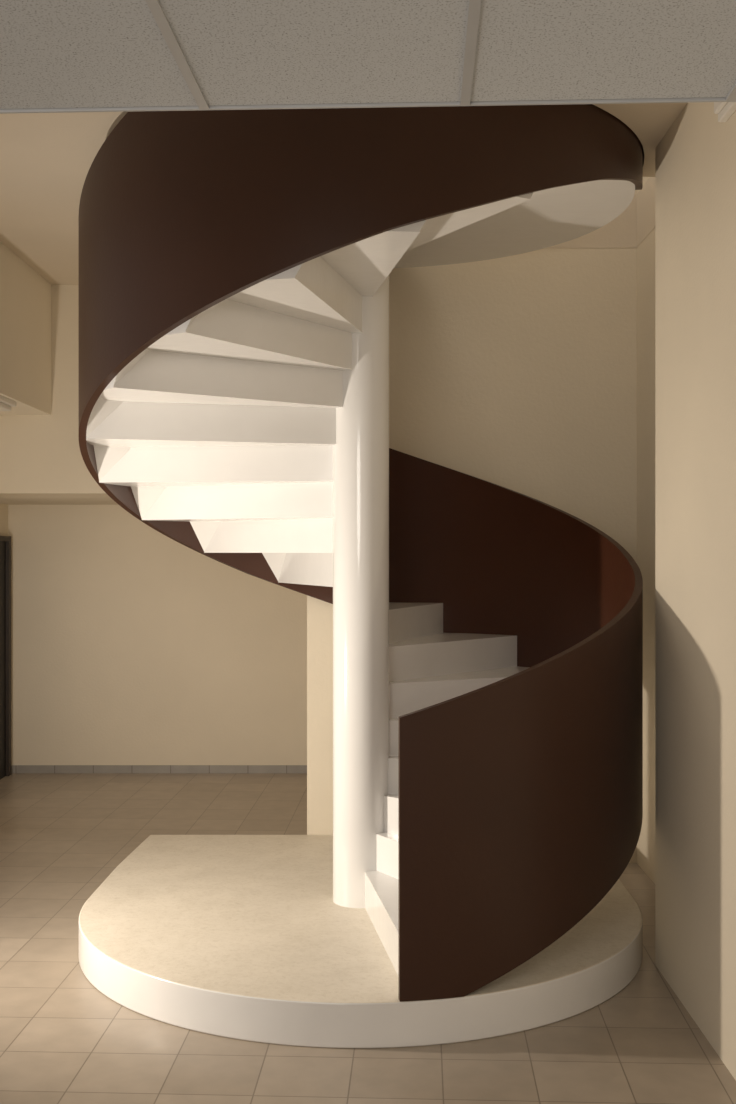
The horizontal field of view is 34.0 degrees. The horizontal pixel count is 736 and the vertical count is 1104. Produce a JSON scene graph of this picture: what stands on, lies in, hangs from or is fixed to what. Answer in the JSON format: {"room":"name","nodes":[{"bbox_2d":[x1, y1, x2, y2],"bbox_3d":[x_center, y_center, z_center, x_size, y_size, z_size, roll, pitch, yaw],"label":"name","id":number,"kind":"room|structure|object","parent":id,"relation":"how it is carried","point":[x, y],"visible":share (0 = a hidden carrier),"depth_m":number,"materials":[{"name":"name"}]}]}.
{"room":"stairwell","nodes":[
{"label":"stairwell","id":0,"kind":"room"},
{"bbox_2d":[0,504,7,535],"bbox_3d":[-2.917,0.020,7.870,0.150,3.452,3.580,0,0,0],"label":"wall","id":1,"kind":"structure","parent":0,"point":[3,507],"depth_m":9.39,"materials":[{"name":"beige paint"}]},
{"bbox_2d":[0,541,5,778],"bbox_3d":[-2.832,0.831,8.940,0.020,1.830,0.880,0,0,0],"label":"door","id":2,"kind":"structure","parent":1,"relation":"in","point":[2,543],"depth_m":9.30,"materials":[{"name":"paint"}]},
{"bbox_2d":[0,536,10,775],"bbox_3d":[-2.820,0.811,8.940,0.045,1.870,1.000,0,0,0],"label":"trim","id":3,"kind":"structure","parent":1,"relation":"attached to","point":[7,539],"depth_m":9.38,"materials":[{"name":"paint"}]},
{"bbox_2d":[0,242,50,414],"bbox_3d":[-2.432,-1.290,6.685,0.820,0.832,2.010,0,0,0],"label":"beam","id":4,"kind":"structure","parent":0,"point":[25,296],"depth_m":7.13,"materials":[{"name":"paint"}]},
{"bbox_2d":[0,395,15,410],"bbox_3d":[-2.167,-0.844,6.695,0.250,0.060,0.610,0,0,0],"label":"ceiling lamp","id":5,"kind":"object","parent":4,"relation":"attached to","point":[6,404],"visible":1,"depth_m":6.85,"materials":[{"name":"white plastic"}]},
{"bbox_2d":[0,402,10,410],"bbox_3d":[-2.167,-0.829,6.695,0.210,0.030,0.550,0,0,0],"label":"diffuser","id":6,"kind":"object","parent":5,"relation":"attached to","point":[4,406],"depth_m":6.86,"materials":[{"name":"white plastic"}]},
{"bbox_2d":[0,285,117,504],"bbox_3d":[-1.592,-1.040,8.675,2.500,1.332,1.970,0,0,0],"label":"wall","id":7,"kind":"structure","parent":0,"point":[42,462],"depth_m":7.69,"materials":[{"name":"beige paint"}]},
{"bbox_2d":[8,505,306,764],"bbox_3d":[-1.592,0.686,9.585,2.500,2.120,0.150,0,0,0],"label":"wall","id":8,"kind":"structure","parent":0,"point":[131,644],"depth_m":9.51,"materials":[{"name":"beige paint"}]},
{"bbox_2d":[11,765,306,772],"bbox_3d":[-1.592,1.715,9.504,2.498,0.062,0.012,0,0,0],"label":"baseboard","id":9,"kind":"structure","parent":8,"relation":"attached to","point":[14,768],"depth_m":9.50,"materials":[{"name":"tile"}]},
{"bbox_2d":[0,103,686,284],"bbox_3d":[-0.637,-1.856,5.230,4.710,0.300,5.100,0,0,0],"label":"ceiling","id":10,"kind":"structure","parent":0,"point":[46,159],"depth_m":5.59,"materials":[{"name":"paint"}]},
{"bbox_2d":[0,773,735,1103],"bbox_3d":[-1.423,1.796,4.818,9.200,0.100,11.200,0,0,3],"label":"floor","id":11,"kind":"structure","parent":0,"point":[63,1040],"depth_m":4.37,"materials":[{"name":"tile"}]},
{"bbox_2d":[79,835,642,1047],"bbox_3d":[-0.032,1.665,5.490,2.500,0.162,2.520,0,0,0],"label":"platform","id":12,"kind":"object","parent":11,"relation":"on","point":[241,937],"visible":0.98,"depth_m":4.73,"materials":[{"name":"paint"}]},
{"bbox_2d":[79,104,642,1001],"bbox_3d":[-0.032,-0.588,5.480,2.500,4.344,2.500,0,0,0],"label":"spiral staircase","id":13,"kind":"structure","parent":12,"relation":"on","point":[235,266],"depth_m":4.79,"materials":[{"name":"white paint"}]},
{"bbox_2d":[0,0,735,108],"bbox_3d":[-1.028,-1.041,1.407,4.420,0.026,2.788,0,0,3],"label":"ceiling","id":14,"kind":"structure","parent":0,"point":[54,53],"depth_m":2.47,"materials":[{"name":"tile"}]},
{"bbox_2d":[145,0,208,108],"bbox_3d":[-0.439,-1.025,1.383,0.026,0.006,2.792,0,0,2],"label":"trim","id":15,"kind":"structure","parent":14,"relation":"attached to","point":[155,7],"depth_m":2.46,"materials":[{"name":"white metal"}]},
{"bbox_2d":[0,97,735,113],"bbox_3d":[-0.967,-1.364,2.808,4.420,0.684,0.008,0,0,3],"label":"trim","id":16,"kind":"structure","parent":14,"relation":"attached to","point":[718,99],"depth_m":2.76,"materials":[{"name":"white metal"}]},
{"bbox_2d":[460,0,480,104],"bbox_3d":[0.161,-1.025,1.357,0.026,0.006,2.792,0,0,2],"label":"trim","id":17,"kind":"structure","parent":14,"relation":"attached to","point":[474,7],"depth_m":2.45,"materials":[{"name":"white metal"}]},
{"bbox_2d":[726,84,735,100],"bbox_3d":[0.760,-1.025,1.331,0.024,0.006,2.792,0,0,3],"label":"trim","id":18,"kind":"structure","parent":14,"relation":"attached to","point":[731,96],"depth_m":2.70,"materials":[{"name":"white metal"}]},
{"bbox_2d":[307,190,636,862],"bbox_3d":[0.583,-1.354,8.207,1.850,6.200,2.905,0,0,0],"label":"wall","id":19,"kind":"structure","parent":0,"point":[518,373],"depth_m":6.76,"materials":[{"name":"beige paint"}]},
{"bbox_2d":[637,102,735,1079],"bbox_3d":[1.466,-1.354,4.795,0.505,6.200,9.430,0,0,0],"label":"wall","id":20,"kind":"structure","parent":0,"point":[686,265],"depth_m":4.51,"materials":[{"name":"beige paint"}]},
{"bbox_2d":[714,102,735,121],"bbox_3d":[1.189,-1.524,3.965,0.050,0.140,0.230,0,0,0],"label":"emergency light","id":21,"kind":"object","parent":20,"relation":"attached to","point":[724,110],"visible":0.34,"depth_m":4.00,"materials":[{"name":"white plastic"}]},
{"bbox_2d":[714,102,727,113],"bbox_3d":[1.174,-1.524,3.965,0.020,0.100,0.190,0,0,0],"label":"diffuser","id":22,"kind":"object","parent":21,"relation":"attached to","point":[719,107],"depth_m":4.00,"materials":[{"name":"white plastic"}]}
]}

